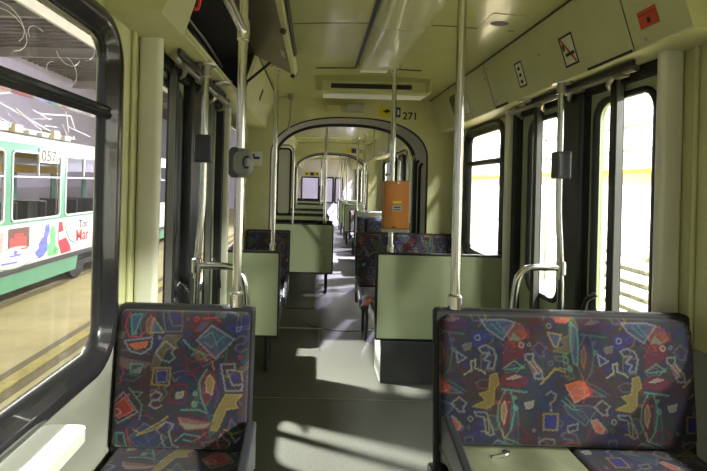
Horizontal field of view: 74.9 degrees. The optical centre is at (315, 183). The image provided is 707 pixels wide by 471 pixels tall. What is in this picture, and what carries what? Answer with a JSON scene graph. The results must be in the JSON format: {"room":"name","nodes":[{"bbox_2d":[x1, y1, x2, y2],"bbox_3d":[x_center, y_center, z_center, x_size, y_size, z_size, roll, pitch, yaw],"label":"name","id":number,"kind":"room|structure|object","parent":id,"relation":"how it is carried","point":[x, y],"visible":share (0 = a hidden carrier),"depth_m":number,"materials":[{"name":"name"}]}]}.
{"room":"transit interior","nodes":[
{"label":"transit interior","id":0,"kind":"room"},
{"bbox_2d":[0,57,166,202],"bbox_3d":[-12.860,-1.752,14.000,0.200,7.500,52.000,1,0,0],"label":"wall","id":1,"kind":"structure","parent":0,"point":[27,188],"depth_m":22.02,"materials":[{"name":"grey"}]},
{"bbox_2d":[0,0,166,119],"bbox_3d":[-3.268,-5.313,18.580,19.200,0.300,43.160,1,0,0],"label":"ceiling","id":2,"kind":"structure","parent":0,"point":[11,30],"depth_m":17.39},
{"bbox_2d":[90,0,247,340],"bbox_3d":[-0.710,0.277,1.615,0.045,2.350,5.830,1,0,0],"label":"wall","id":3,"kind":"structure","parent":0,"point":[125,33],"depth_m":1.65,"materials":[{"name":"beige paint"}]},
{"bbox_2d":[0,424,84,470],"bbox_3d":[-0.638,0.669,0.897,0.113,0.110,0.555,1,0,0],"label":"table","id":4,"kind":"object","parent":3,"relation":"attached to","point":[51,446],"visible":1,"depth_m":1.07,"materials":[{"name":"white plastic"}]},
{"bbox_2d":[0,340,116,470],"bbox_3d":[-0.702,0.963,0.180,0.004,0.840,2.960,1,0,0],"label":"trim","id":5,"kind":"structure","parent":3,"relation":"attached to","point":[91,408],"depth_m":1.44,"materials":[{"name":"beige plastic"}]},
{"bbox_2d":[0,0,123,462],"bbox_3d":[-0.681,0.028,0.230,0.060,1.150,2.660,1,0,0],"label":"window","id":6,"kind":"structure","parent":3,"relation":"in","point":[22,417],"depth_m":1.45,"materials":[{"name":"black"}]},
{"bbox_2d":[125,31,136,301],"bbox_3d":[-0.683,0.426,1.670,0.018,1.955,0.018,1,0,0],"label":"trim","id":7,"kind":"structure","parent":3,"relation":"attached to","point":[134,33],"depth_m":1.66,"materials":[{"name":"beige paint"}]},
{"bbox_2d":[134,37,163,302],"bbox_3d":[-0.646,0.426,1.748,0.087,1.955,0.045,1,0,0],"label":"pillar","id":8,"kind":"structure","parent":3,"relation":"attached to","point":[151,68],"depth_m":1.73,"materials":[{"name":"paint"}]},
{"bbox_2d":[106,0,195,35],"bbox_3d":[-0.525,-0.700,1.580,0.274,0.303,0.240,1,0,0],"label":"trim","id":9,"kind":"structure","parent":3,"relation":"attached to","point":[145,17],"depth_m":1.54,"materials":[{"name":"beige paint"}]},
{"bbox_2d":[137,28,236,98],"bbox_3d":[-0.569,-0.669,2.328,0.186,0.240,1.255,1,0,0],"label":"trim","id":10,"kind":"structure","parent":3,"relation":"attached to","point":[187,43],"depth_m":1.92,"materials":[{"name":"beige paint"}]},
{"bbox_2d":[162,48,231,303],"bbox_3d":[-0.659,0.436,2.480,0.185,1.975,1.320,1,0,0],"label":"door","id":11,"kind":"structure","parent":3,"relation":"in","point":[184,95],"depth_m":2.33,"materials":[{"name":"black metal"}]},
{"bbox_2d":[189,19,231,81],"bbox_3d":[-0.576,-0.651,2.325,0.145,0.163,1.152,1,0,0],"label":"trim","id":12,"kind":"structure","parent":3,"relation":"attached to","point":[191,23],"depth_m":2.22,"materials":[{"name":"black metal"}]},
{"bbox_2d":[187,0,253,87],"bbox_3d":[-0.527,-0.704,2.328,0.258,0.286,1.251,1,0,0],"label":"trim","id":13,"kind":"structure","parent":3,"relation":"attached to","point":[213,19],"depth_m":2.49,"materials":[{"name":"black"}]},
{"bbox_2d":[220,104,231,303],"bbox_3d":[-0.648,0.426,3.166,0.084,1.955,0.048,1,0,0],"label":"trim","id":14,"kind":"structure","parent":3,"relation":"attached to","point":[227,124],"depth_m":3.14,"materials":[{"name":"paint"}]},
{"bbox_2d":[228,113,245,249],"bbox_3d":[-0.681,0.028,3.810,0.060,1.150,0.900,1,0,0],"label":"window","id":15,"kind":"structure","parent":3,"relation":"in","point":[233,118],"depth_m":3.92,"materials":[{"name":"black"}]},
{"bbox_2d":[218,54,274,127],"bbox_3d":[-0.525,-0.700,3.743,0.274,0.303,1.575,1,0,0],"label":"trim","id":16,"kind":"structure","parent":3,"relation":"attached to","point":[258,112],"depth_m":3.59,"materials":[{"name":"beige paint"}]},
{"bbox_2d":[229,128,358,208],"bbox_3d":[-3.363,-1.514,39.900,19.200,7.500,0.200,1,0,0],"label":"wall","id":17,"kind":"structure","parent":0,"point":[310,185],"depth_m":39.80,"materials":[{"name":"grey"}]},
{"bbox_2d":[0,209,601,409],"bbox_3d":[-3.458,2.284,14.000,19.200,0.100,52.000,1,0,0],"label":"ground","id":18,"kind":"structure","parent":0,"point":[30,322],"depth_m":7.81,"materials":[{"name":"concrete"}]},
{"bbox_2d":[0,91,165,294],"bbox_3d":[-6.396,0.195,12.400,2.222,3.910,18.400,1,0,0],"label":"tram","id":19,"kind":"object","parent":18,"relation":"on","point":[41,239],"visible":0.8,"depth_m":9.22,"materials":[{"name":"green"}]},
{"bbox_2d":[8,226,29,248],"bbox_3d":[-5.326,1.027,8.250,0.002,0.480,0.600,1,0,0],"label":"picture","id":20,"kind":"object","parent":19,"relation":"attached to","point":[18,236],"depth_m":8.25,"materials":[{"name":"red paint"}]},
{"bbox_2d":[58,222,70,253],"bbox_3d":[-5.324,1.122,9.750,0.002,0.670,0.500,1,0,0],"label":"picture","id":21,"kind":"object","parent":19,"relation":"on","point":[64,228],"depth_m":9.74,"materials":[{"name":"red paint"}]},
{"bbox_2d":[0,235,232,403],"bbox_3d":[-3.447,2.232,15.000,0.460,0.004,46.000,1,0,0],"label":"trim","id":22,"kind":"structure","parent":18,"relation":"on","point":[5,395],"depth_m":5.77,"materials":[{"name":"brown"}]},
{"bbox_2d":[0,236,232,393],"bbox_3d":[-3.447,2.224,15.000,0.170,0.020,46.000,1,0,0],"label":"trim","id":23,"kind":"structure","parent":18,"relation":"on","point":[5,384],"depth_m":5.80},
{"bbox_2d":[0,214,233,302],"bbox_3d":[-5.826,2.169,15.000,0.070,0.012,46.000,1,0,0],"label":"trim","id":24,"kind":"structure","parent":18,"relation":"on","point":[16,295],"depth_m":9.61,"materials":[{"name":"silver metal"}]},
{"bbox_2d":[471,200,498,248],"bbox_3d":[4.964,1.486,14.400,0.840,1.913,2.440,1,0,0],"label":"rack","id":25,"kind":"object","parent":18,"relation":"on","point":[474,202],"visible":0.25,"depth_m":13.49,"materials":[{"name":"white metal"}]},
{"bbox_2d":[539,198,545,278],"bbox_3d":[5.816,1.416,12.000,0.200,2.100,0.200,1,0,0],"label":"post","id":26,"kind":"object","parent":18,"relation":"on","point":[542,236],"visible":0.49,"depth_m":11.90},
{"bbox_2d":[600,238,648,311],"bbox_3d":[5.054,1.697,7.550,0.190,1.500,1.300,1,0,0],"label":"rack","id":27,"kind":"object","parent":18,"relation":"on","point":[634,274],"visible":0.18,"depth_m":7.31,"materials":[{"name":"white"}]},
{"bbox_2d":[297,159,355,224],"bbox_3d":[0.343,0.274,15.980,2.060,2.310,0.040,1,0,0],"label":"wall","id":28,"kind":"structure","parent":0,"point":[310,165],"depth_m":15.96,"materials":[{"name":"white"}]},
{"bbox_2d":[307,155,350,160],"bbox_3d":[0.371,-0.851,13.200,2.140,0.160,5.600,1,0,0],"label":"ceiling","id":29,"kind":"structure","parent":0,"point":[334,157],"depth_m":14.88,"materials":[{"name":"laminate"}]},
{"bbox_2d":[291,143,381,210],"bbox_3d":[0.343,0.274,10.035,2.060,2.310,0.670,1,0,0],"label":"wall","id":30,"kind":"structure","parent":0,"point":[302,150],"depth_m":9.70,"materials":[{"name":"beige paint"}]},
{"bbox_2d":[294,127,385,144],"bbox_3d":[0.371,-0.851,7.475,2.140,0.160,4.450,1,0,0],"label":"ceiling","id":31,"kind":"structure","parent":0,"point":[343,135],"depth_m":8.07,"materials":[{"name":"plastic"}]},
{"bbox_2d":[362,134,367,211],"bbox_3d":[0.805,-0.182,7.700,0.088,1.304,0.088,1,0,0],"label":"pole","id":32,"kind":"object","parent":31,"relation":"attached to","point":[365,135],"visible":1,"depth_m":7.69,"materials":[{"name":"silver metal"}]},
{"bbox_2d":[362,130,389,173],"bbox_3d":[0.863,-0.500,6.910,0.081,0.657,2.980,1,0,0],"label":"handrail","id":33,"kind":"object","parent":31,"relation":"hanging from","point":[388,151],"visible":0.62,"depth_m":6.89,"materials":[{"name":"silver metal"}]},
{"bbox_2d":[252,225,432,470],"bbox_3d":[0.314,1.455,7.350,2.140,0.066,17.300,1,0,0],"label":"floor","id":34,"kind":"structure","parent":0,"point":[328,433],"depth_m":3.08,"materials":[{"name":"grey plastic"}]},
{"bbox_2d":[100,302,255,470],"bbox_3d":[-0.451,0.915,1.372,0.497,0.987,0.514,1,0,0],"label":"chair","id":35,"kind":"object","parent":34,"relation":"on","point":[184,375],"visible":1,"depth_m":1.53,"materials":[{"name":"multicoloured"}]},
{"bbox_2d":[100,447,240,470],"bbox_3d":[-0.459,0.919,1.345,0.444,0.070,0.460,1,0,0],"label":"cushion","id":36,"kind":"object","parent":35,"relation":"on","point":[120,458],"depth_m":1.48,"materials":[{"name":"multicoloured fabric"}]},
{"bbox_2d":[191,61,249,304],"bbox_3d":[-0.423,0.432,2.100,0.305,1.953,0.100,1,0,0],"label":"pole","id":37,"kind":"object","parent":34,"relation":"on","point":[198,265],"visible":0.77,"depth_m":2.09,"materials":[{"name":"silver metal"}]},
{"bbox_2d":[194,134,213,162],"bbox_3d":[-0.508,-0.160,2.087,0.075,0.125,0.067,1,0,0],"label":"box","id":38,"kind":"object","parent":37,"relation":"attached to","point":[203,143],"visible":1,"depth_m":2.06,"materials":[{"name":"grey plastic"}]},
{"bbox_2d":[227,249,282,371],"bbox_3d":[-0.474,0.942,3.555,0.420,0.928,0.519,1,0,0],"label":"chair","id":39,"kind":"object","parent":34,"relation":"on","point":[261,268],"visible":0.62,"depth_m":3.30,"materials":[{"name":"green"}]},
{"bbox_2d":[269,65,280,250],"bbox_3d":[-0.295,-0.184,3.320,0.086,1.330,0.086,1,0,0],"label":"pole","id":40,"kind":"object","parent":39,"relation":"on","point":[276,69],"visible":0.91,"depth_m":3.31,"materials":[{"name":"silver metal"}]},
{"bbox_2d":[246,229,290,337],"bbox_3d":[-0.471,0.925,4.232,0.425,0.962,0.514,1,0,0],"label":"chair","id":41,"kind":"object","parent":34,"relation":"on","point":[256,239],"visible":0.33,"depth_m":4.40,"materials":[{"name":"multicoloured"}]},
{"bbox_2d":[276,213,328,220],"bbox_3d":[-0.243,0.935,7.405,0.880,0.953,0.519,1,0,0],"label":"bench","id":42,"kind":"object","parent":34,"relation":"on","point":[297,216],"visible":0.12,"depth_m":7.15,"materials":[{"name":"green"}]},
{"bbox_2d":[276,219,333,292],"bbox_3d":[-0.234,0.935,6.106,0.900,0.953,0.519,1,0,0],"label":"bench","id":43,"kind":"object","parent":34,"relation":"on","point":[311,241],"visible":0.64,"depth_m":5.85,"materials":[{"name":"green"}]},
{"bbox_2d":[322,127,327,223],"bbox_3d":[0.124,-0.179,5.870,0.088,1.364,0.088,1,0,0],"label":"pole","id":44,"kind":"object","parent":43,"relation":"on","point":[326,130],"visible":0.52,"depth_m":5.86,"materials":[{"name":"silver metal"}]},
{"bbox_2d":[290,208,326,213],"bbox_3d":[-0.243,0.935,8.806,0.880,0.953,0.519,1,0,0],"label":"bench","id":45,"kind":"object","parent":34,"relation":"on","point":[296,210],"visible":0.06,"depth_m":8.55,"materials":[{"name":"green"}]},
{"bbox_2d":[296,203,322,208],"bbox_3d":[-0.254,0.935,11.255,0.860,0.953,0.519,1,0,0],"label":"bench","id":46,"kind":"object","parent":34,"relation":"on","point":[299,205],"visible":0.09,"depth_m":10.99,"materials":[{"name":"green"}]},
{"bbox_2d":[338,201,360,232],"bbox_3d":[0.966,0.966,13.456,0.620,0.952,0.519,1,0,0],"label":"chair","id":47,"kind":"object","parent":34,"relation":"on","point":[340,202],"visible":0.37,"depth_m":13.19,"materials":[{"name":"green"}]},
{"bbox_2d":[343,205,361,243],"bbox_3d":[0.966,0.966,11.056,0.620,0.952,0.519,1,0,0],"label":"chair","id":48,"kind":"object","parent":34,"relation":"on","point":[347,208],"visible":0.38,"depth_m":10.79,"materials":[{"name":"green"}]},
{"bbox_2d":[349,210,372,254],"bbox_3d":[0.996,0.994,9.292,0.640,0.898,0.514,1,0,0],"label":"chair","id":49,"kind":"object","parent":34,"relation":"on","point":[351,212],"visible":0.18,"depth_m":9.45,"materials":[{"name":"black"}]},
{"bbox_2d":[352,211,381,253],"bbox_3d":[0.996,0.967,8.505,0.640,0.952,0.519,1,0,0],"label":"chair","id":50,"kind":"object","parent":34,"relation":"on","point":[356,213],"visible":0.17,"depth_m":8.25,"materials":[{"name":"black"}]},
{"bbox_2d":[355,137,359,210],"bbox_3d":[0.745,-0.176,8.270,0.089,1.319,0.089,1,0,0],"label":"pole","id":51,"kind":"object","parent":50,"relation":"on","point":[358,138],"visible":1,"depth_m":8.26,"materials":[{"name":"silver metal"}]},
{"bbox_2d":[357,216,381,231],"bbox_3d":[0.996,0.994,7.462,0.640,0.898,0.514,1,0,0],"label":"chair","id":52,"kind":"object","parent":34,"relation":"on","point":[360,219],"visible":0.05,"depth_m":7.64,"materials":[{"name":"black"}]},
{"bbox_2d":[364,218,408,231],"bbox_3d":[0.996,0.967,6.292,0.640,0.952,0.514,1,0,0],"label":"chair","id":53,"kind":"object","parent":34,"relation":"on","point":[370,224],"visible":0.06,"depth_m":6.47,"materials":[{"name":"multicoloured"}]},
{"bbox_2d":[355,232,451,339],"bbox_3d":[0.854,0.958,4.232,0.964,0.962,0.514,1,0,0],"label":"bench","id":54,"kind":"object","parent":34,"relation":"on","point":[368,244],"visible":0.33,"depth_m":4.40,"materials":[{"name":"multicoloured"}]},
{"bbox_2d":[361,287,374,305],"bbox_3d":[0.620,1.021,4.205,0.462,0.070,0.460,1,0,0],"label":"cushion","id":55,"kind":"object","parent":54,"relation":"on","point":[367,293],"depth_m":4.05,"materials":[{"name":"multicoloured fabric"}]},
{"bbox_2d":[409,155,415,232],"bbox_3d":[1.058,0.563,5.100,0.054,1.769,0.032,1,0,0],"label":"tube","id":56,"kind":"object","parent":34,"relation":"on","point":[413,156],"visible":0.56,"depth_m":5.09,"materials":[{"name":"black rubber"}]},
{"bbox_2d":[413,160,418,232],"bbox_3d":[1.057,0.593,4.900,0.054,1.709,0.032,1,0,0],"label":"tube","id":57,"kind":"object","parent":34,"relation":"on","point":[417,161],"visible":0.51,"depth_m":4.89,"materials":[{"name":"black"}]},
{"bbox_2d":[417,163,422,232],"bbox_3d":[1.056,0.613,4.720,0.054,1.669,0.032,1,0,0],"label":"tube","id":58,"kind":"object","parent":34,"relation":"on","point":[421,164],"visible":0.56,"depth_m":4.71,"materials":[{"name":"black"}]},
{"bbox_2d":[368,252,501,384],"bbox_3d":[0.878,0.972,3.555,0.915,0.940,0.519,1,0,0],"label":"bench","id":59,"kind":"object","parent":34,"relation":"on","point":[408,286],"visible":0.7,"depth_m":3.30,"materials":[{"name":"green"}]},
{"bbox_2d":[387,67,400,252],"bbox_3d":[0.553,-0.179,3.320,0.091,1.342,0.091,1,0,0],"label":"pole","id":60,"kind":"object","parent":59,"relation":"on","point":[390,247],"visible":0.82,"depth_m":3.31,"materials":[{"name":"silver metal"}]},
{"bbox_2d":[380,181,409,232],"bbox_3d":[0.559,0.159,3.252,0.185,0.360,0.116,1,0,0],"label":"ticket machine","id":61,"kind":"object","parent":60,"relation":"attached to","point":[395,194],"visible":1,"depth_m":3.20,"materials":[{"name":"orange metal"}]},
{"bbox_2d":[509,80,572,309],"bbox_3d":[1.091,0.470,2.280,0.305,1.953,0.100,1,0,0],"label":"pole","id":62,"kind":"object","parent":34,"relation":"on","point":[559,267],"visible":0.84,"depth_m":2.27,"materials":[{"name":"silver metal"}]},
{"bbox_2d":[551,151,571,178],"bbox_3d":[1.208,-0.092,2.267,0.072,0.135,0.067,1,0,0],"label":"box","id":63,"kind":"object","parent":62,"relation":"attached to","point":[560,160],"visible":1,"depth_m":2.23,"materials":[{"name":"grey plastic"}]},
{"bbox_2d":[427,307,706,470],"bbox_3d":[0.855,0.947,1.400,0.904,0.990,0.519,1,0,0],"label":"bench","id":64,"kind":"object","parent":34,"relation":"on","point":[514,389],"visible":1,"depth_m":1.56,"materials":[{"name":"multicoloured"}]},
{"bbox_2d":[447,0,466,309],"bbox_3d":[0.510,-0.203,1.640,0.089,1.295,0.089,1,0,0],"label":"pole","id":65,"kind":"object","parent":64,"relation":"on","point":[454,298],"visible":1,"depth_m":1.63,"materials":[{"name":"silver metal"}]},
{"bbox_2d":[570,447,706,470],"bbox_3d":[1.077,0.937,1.375,0.432,0.070,0.460,1,0,0],"label":"cushion","id":66,"kind":"object","parent":64,"relation":"on","point":[590,458],"depth_m":1.51,"materials":[{"name":"multicoloured fabric"}]},
{"bbox_2d":[245,97,453,249],"bbox_3d":[0.343,0.274,4.875,2.060,2.310,0.690,1,0,0],"label":"wall","id":67,"kind":"structure","parent":0,"point":[440,146],"depth_m":4.53,"materials":[{"name":"beige paint"}]},
{"bbox_2d":[251,151,261,165],"bbox_3d":[-0.589,-0.250,4.527,0.120,0.140,0.003,1,0,0],"label":"sticker","id":68,"kind":"object","parent":67,"relation":"attached to","point":[257,156],"visible":0.7,"depth_m":4.53,"materials":[{"name":"white paper"}]},
{"bbox_2d":[326,104,339,111],"bbox_3d":[0.164,-0.741,4.494,0.130,0.070,0.068,1,0,0],"label":"junction box","id":69,"kind":"object","parent":67,"relation":"attached to","point":[329,107],"visible":1,"depth_m":4.46,"materials":[{"name":"beige plastic"}]},
{"bbox_2d":[259,327,432,401],"bbox_3d":[0.314,1.426,4.020,2.040,0.004,1.960,1,0,0],"label":"trim","id":70,"kind":"structure","parent":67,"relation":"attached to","point":[279,327],"depth_m":3.04,"materials":[{"name":"silver metal"}]},
{"bbox_2d":[268,117,427,232],"bbox_3d":[0.311,0.367,4.565,1.620,2.119,0.050,1,0,0],"label":"trim","id":71,"kind":"structure","parent":67,"relation":"attached to","point":[401,126],"depth_m":4.54,"materials":[{"name":"black rubber"}]},
{"bbox_2d":[345,103,364,112],"bbox_3d":[0.379,-0.738,4.474,0.180,0.075,0.108,1,0,0],"label":"sensor box","id":72,"kind":"object","parent":67,"relation":"attached to","point":[349,107],"visible":1,"depth_m":4.42,"materials":[{"name":"grey plastic"}]},
{"bbox_2d":[379,106,390,116],"bbox_3d":[0.678,-0.711,4.527,0.110,0.105,0.003,1,0,0],"label":"sticker","id":73,"kind":"object","parent":67,"relation":"attached to","point":[384,111],"visible":1,"depth_m":4.53,"materials":[{"name":"yellow"}]},
{"bbox_2d":[430,0,571,101],"bbox_3d":[1.120,-0.809,2.990,0.008,0.006,3.020,1,0,0],"label":"trim","id":74,"kind":"structure","parent":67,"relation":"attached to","point":[568,1],"depth_m":2.56,"materials":[{"name":"grey"}]},
{"bbox_2d":[261,0,567,100],"bbox_3d":[0.371,-0.851,1.615,2.140,0.160,5.830,1,0,0],"label":"ceiling","id":75,"kind":"structure","parent":0,"point":[334,42],"depth_m":2.69,"materials":[{"name":"plastic"}]},
{"bbox_2d":[223,0,249,307],"bbox_3d":[-0.263,-0.211,0.378,0.089,1.278,2.556,1,0,0],"label":"pole","id":76,"kind":"object","parent":75,"relation":"attached to","point":[239,16],"visible":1,"depth_m":1.60,"materials":[{"name":"silver metal"}]},
{"bbox_2d":[228,147,253,177],"bbox_3d":[-0.255,-0.072,1.567,0.078,0.104,0.071,1,0,0],"label":"box","id":77,"kind":"object","parent":76,"relation":"attached to","point":[240,160],"visible":1,"depth_m":1.54,"materials":[{"name":"grey plastic"}]},
{"bbox_2d":[235,0,297,84],"bbox_3d":[-0.291,-0.720,2.345,0.376,0.247,1.250,1,0,0],"label":"ceiling hatch","id":78,"kind":"object","parent":75,"relation":"attached to","point":[272,38],"visible":0.8,"depth_m":2.26,"materials":[{"name":"beige paint"}]},
{"bbox_2d":[287,94,293,130],"bbox_3d":[-0.248,-0.681,4.414,0.059,0.330,0.189,1,0,-9],"label":"bracket","id":79,"kind":"object","parent":75,"relation":"attached to","point":[290,96],"visible":1,"depth_m":4.34,"materials":[{"name":"silver metal"}]},
{"bbox_2d":[316,0,421,71],"bbox_3d":[0.391,-0.853,1.113,0.780,0.015,4.625,1,0,0],"label":"trim","id":80,"kind":"structure","parent":75,"relation":"attached to","point":[377,3],"depth_m":2.87,"materials":[{"name":"plastic"}]},
{"bbox_2d":[315,76,430,99],"bbox_3d":[0.455,-0.805,3.762,0.930,0.188,0.236,1,0,0],"label":"destination display","id":81,"kind":"object","parent":75,"relation":"attached to","point":[343,87],"visible":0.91,"depth_m":3.65,"materials":[{"name":"plastic"}]},
{"bbox_2d":[359,0,447,72],"bbox_3d":[0.460,-0.838,1.097,0.302,0.038,4.595,1,0,0],"label":"recessed light","id":82,"kind":"object","parent":75,"relation":"in","point":[399,25],"visible":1,"depth_m":2.49,"materials":[{"name":"yellow"}]},
{"bbox_2d":[359,23,427,70],"bbox_3d":[0.460,-0.840,2.897,0.302,0.034,0.865,1,0,0],"label":"diffuser","id":83,"kind":"object","parent":82,"relation":"attached to","point":[385,49],"depth_m":2.79,"materials":[{"name":"white plastic"}]},
{"bbox_2d":[374,0,447,29],"bbox_3d":[0.460,-0.840,1.530,0.302,0.034,1.840,1,0,0],"label":"diffuser","id":84,"kind":"object","parent":82,"relation":"attached to","point":[392,14],"depth_m":2.24,"materials":[{"name":"white plastic"}]},
{"bbox_2d":[477,13,524,30],"bbox_3d":[0.941,-0.826,2.350,0.160,0.013,0.220,1,0,0],"label":"ceiling speaker","id":85,"kind":"object","parent":75,"relation":"attached to","point":[495,21],"visible":1,"depth_m":2.34,"materials":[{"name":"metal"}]},
{"bbox_2d":[386,93,652,300],"bbox_3d":[6.134,-1.277,14.000,0.200,7.500,52.000,1,0,0],"label":"wall","id":86,"kind":"structure","parent":0,"point":[636,194],"depth_m":9.60,"materials":[{"name":"grey"}]},
{"bbox_2d":[0,3,65,18],"bbox_3d":[-3.277,-4.954,13.500,19.200,0.380,0.160,1,0,0],"label":"trim","id":87,"kind":"structure","parent":86,"relation":"attached to","point":[22,12],"depth_m":13.49,"materials":[{"name":"beige"}]},
{"bbox_2d":[14,0,167,92],"bbox_3d":[-7.386,-4.666,18.000,0.100,0.300,42.000,1,0,0],"label":"trim","id":88,"kind":"structure","parent":87,"relation":"hanging from","point":[34,6],"depth_m":13.06,"materials":[{"name":"beige"}]},
{"bbox_2d":[0,46,96,58],"bbox_3d":[-3.277,-4.954,18.000,19.200,0.380,0.160,1,0,0],"label":"trim","id":89,"kind":"structure","parent":86,"relation":"attached to","point":[5,51],"depth_m":17.99,"materials":[{"name":"beige"}]},
{"bbox_2d":[72,81,95,88],"bbox_3d":[-3.277,-4.954,24.000,19.200,0.380,0.160,1,0,0],"label":"trim","id":90,"kind":"structure","parent":86,"relation":"attached to","point":[78,84],"depth_m":23.99,"materials":[{"name":"beige"}]},
{"bbox_2d":[472,165,650,178],"bbox_3d":[5.909,-0.256,18.500,0.178,0.148,35.000,1,0,0],"label":"pipe","id":91,"kind":"object","parent":86,"relation":"attached to","point":[646,168],"visible":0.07,"depth_m":8.69,"materials":[{"name":"yellow metal"}]},
{"bbox_2d":[473,116,652,164],"bbox_3d":[5.971,-0.956,18.500,0.090,0.650,35.000,1,0,0],"label":"cable tray","id":92,"kind":"object","parent":86,"relation":"attached to","point":[545,137],"visible":0.13,"depth_m":11.60,"materials":[{"name":"grey metal"}]},
{"bbox_2d":[461,44,706,353],"bbox_3d":[1.395,0.330,1.615,0.045,2.350,5.830,1,0,0],"label":"wall","id":93,"kind":"structure","parent":0,"point":[700,296],"depth_m":1.66,"materials":[{"name":"beige paint"}]},
{"bbox_2d":[461,119,504,254],"bbox_3d":[1.378,0.080,3.810,0.060,1.150,0.900,1,0,0],"label":"window","id":94,"kind":"structure","parent":93,"relation":"in","point":[496,125],"depth_m":3.98,"materials":[{"name":"black"}]},
{"bbox_2d":[501,111,512,307],"bbox_3d":[1.325,0.476,3.166,0.084,1.955,0.048,1,0,0],"label":"trim","id":95,"kind":"structure","parent":93,"relation":"attached to","point":[508,119],"depth_m":3.14,"materials":[{"name":"paint"}]},
{"bbox_2d":[514,60,527,87],"bbox_3d":[1.176,-0.630,2.645,0.046,0.140,0.090,1,0,0],"label":"sticker","id":96,"kind":"object","parent":93,"relation":"attached to","point":[518,66],"visible":1,"depth_m":2.64,"materials":[{"name":"paint"}]},
{"bbox_2d":[496,50,632,108],"bbox_3d":[1.210,-0.512,2.425,0.007,0.016,1.330,1,0,0],"label":"trim","id":97,"kind":"structure","parent":93,"relation":"attached to","point":[629,51],"depth_m":1.92,"materials":[{"name":"black"}]},
{"bbox_2d":[431,0,706,132],"bbox_3d":[1.259,-0.655,3.005,0.274,0.303,3.050,1,0,0],"label":"overhead panel","id":98,"kind":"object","parent":93,"relation":"attached to","point":[598,28],"depth_m":2.08,"materials":[{"name":"beige paint"}]},
{"bbox_2d":[558,31,579,67],"bbox_3d":[1.178,-0.624,2.145,0.046,0.140,0.110,1,0,0],"label":"sticker","id":99,"kind":"object","parent":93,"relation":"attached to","point":[566,42],"visible":1,"depth_m":2.14,"materials":[{"name":"paint"}]},
{"bbox_2d":[508,58,657,311],"bbox_3d":[1.336,0.486,2.480,0.185,1.975,1.320,1,0,0],"label":"door","id":100,"kind":"structure","parent":93,"relation":"in","point":[587,100],"depth_m":2.33,"materials":[{"name":"black metal"}]},
{"bbox_2d":[636,4,658,29],"bbox_3d":[1.186,-0.596,1.645,0.020,0.061,0.090,1,0,0],"label":"sticker","id":101,"kind":"object","parent":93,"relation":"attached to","point":[647,17],"visible":1,"depth_m":1.64,"materials":[{"name":"red"}]},
{"bbox_2d":[651,50,683,312],"bbox_3d":[1.324,0.476,1.748,0.087,1.955,0.045,1,0,0],"label":"pillar","id":102,"kind":"structure","parent":93,"relation":"attached to","point":[670,65],"depth_m":1.73,"materials":[{"name":"paint"}]},
{"bbox_2d":[688,45,700,351],"bbox_3d":[1.361,0.477,1.670,0.018,1.955,0.018,1,0,0],"label":"trim","id":103,"kind":"structure","parent":93,"relation":"attached to","point":[697,49],"depth_m":1.66,"materials":[{"name":"beige paint"}]},
{"bbox_2d":[693,349,706,462],"bbox_3d":[1.353,1.014,0.180,0.004,0.840,2.960,1,0,0],"label":"trim","id":104,"kind":"structure","parent":93,"relation":"attached to","point":[699,358],"depth_m":1.62,"materials":[{"name":"green plastic"}]},
{"bbox_3d":[1.395,0.330,7.475,0.045,2.350,4.450,1,0,0],"label":"wall","id":105,"kind":"structure","parent":0,"visible":0},
{"bbox_2d":[381,158,389,210],"bbox_3d":[1.378,0.080,8.800,0.060,1.150,1.300,1,0,0],"label":"window","id":106,"kind":"structure","parent":105,"relation":"in","point":[385,161],"depth_m":9.37,"materials":[{"name":"black"}]},
{"bbox_2d":[369,133,407,159],"bbox_3d":[1.259,-0.655,7.475,0.274,0.303,4.450,1,0,0],"label":"trim","id":107,"kind":"structure","parent":105,"relation":"attached to","point":[380,145],"depth_m":7.98,"materials":[{"name":"beige paint"}]},
{"bbox_2d":[394,149,407,180],"bbox_3d":[1.336,0.486,7.260,0.185,1.975,1.320,1,0,0],"label":"door","id":108,"kind":"structure","parent":105,"relation":"in","point":[401,157],"depth_m":7.16,"materials":[{"name":"silver metal"}]},
{"bbox_2d":[407,149,411,212],"bbox_3d":[1.324,0.476,6.527,0.087,1.955,0.045,1,0,0],"label":"trim","id":109,"kind":"structure","parent":105,"relation":"attached to","point":[409,153],"depth_m":6.50,"materials":[{"name":"paint"}]},
{"bbox_3d":[0.343,0.274,5.235,2.060,2.310,0.030,1,0,0],"label":"wall","id":110,"kind":"structure","parent":0,"visible":0},
{"bbox_2d":[276,144,294,224],"bbox_3d":[-0.355,0.001,5.290,0.207,0.922,0.090,1,0,0],"label":"window","id":111,"kind":"structure","parent":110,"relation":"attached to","point":[284,158],"depth_m":5.32,"materials":[{"name":"black plastic"}]},
{"bbox_2d":[275,124,415,232],"bbox_3d":[0.311,0.367,5.225,1.620,2.119,0.050,1,0,0],"label":"trim","id":112,"kind":"structure","parent":110,"relation":"attached to","point":[399,137],"depth_m":5.20,"materials":[{"name":"black rubber"}]},
{"bbox_3d":[0.343,0.274,10.385,2.060,2.310,0.030,1,0,0],"label":"wall","id":113,"kind":"structure","parent":0,"visible":0},
{"bbox_2d":[294,154,365,208],"bbox_3d":[0.311,0.367,10.375,1.620,2.119,0.050,1,0,0],"label":"trim","id":114,"kind":"structure","parent":113,"relation":"attached to","point":[316,154],"depth_m":10.35,"materials":[{"name":"black rubber"}]},
{"bbox_3d":[-0.710,0.277,7.475,0.045,2.350,4.450,1,0,0],"label":"wall","id":115,"kind":"structure","parent":0,"visible":0},
{"bbox_2d":[280,135,297,157],"bbox_3d":[-0.525,-0.700,7.475,0.274,0.303,4.450,1,0,0],"label":"trim","id":116,"kind":"structure","parent":115,"relation":"attached to","point":[292,141],"depth_m":8.02,"materials":[{"name":"beige paint"}]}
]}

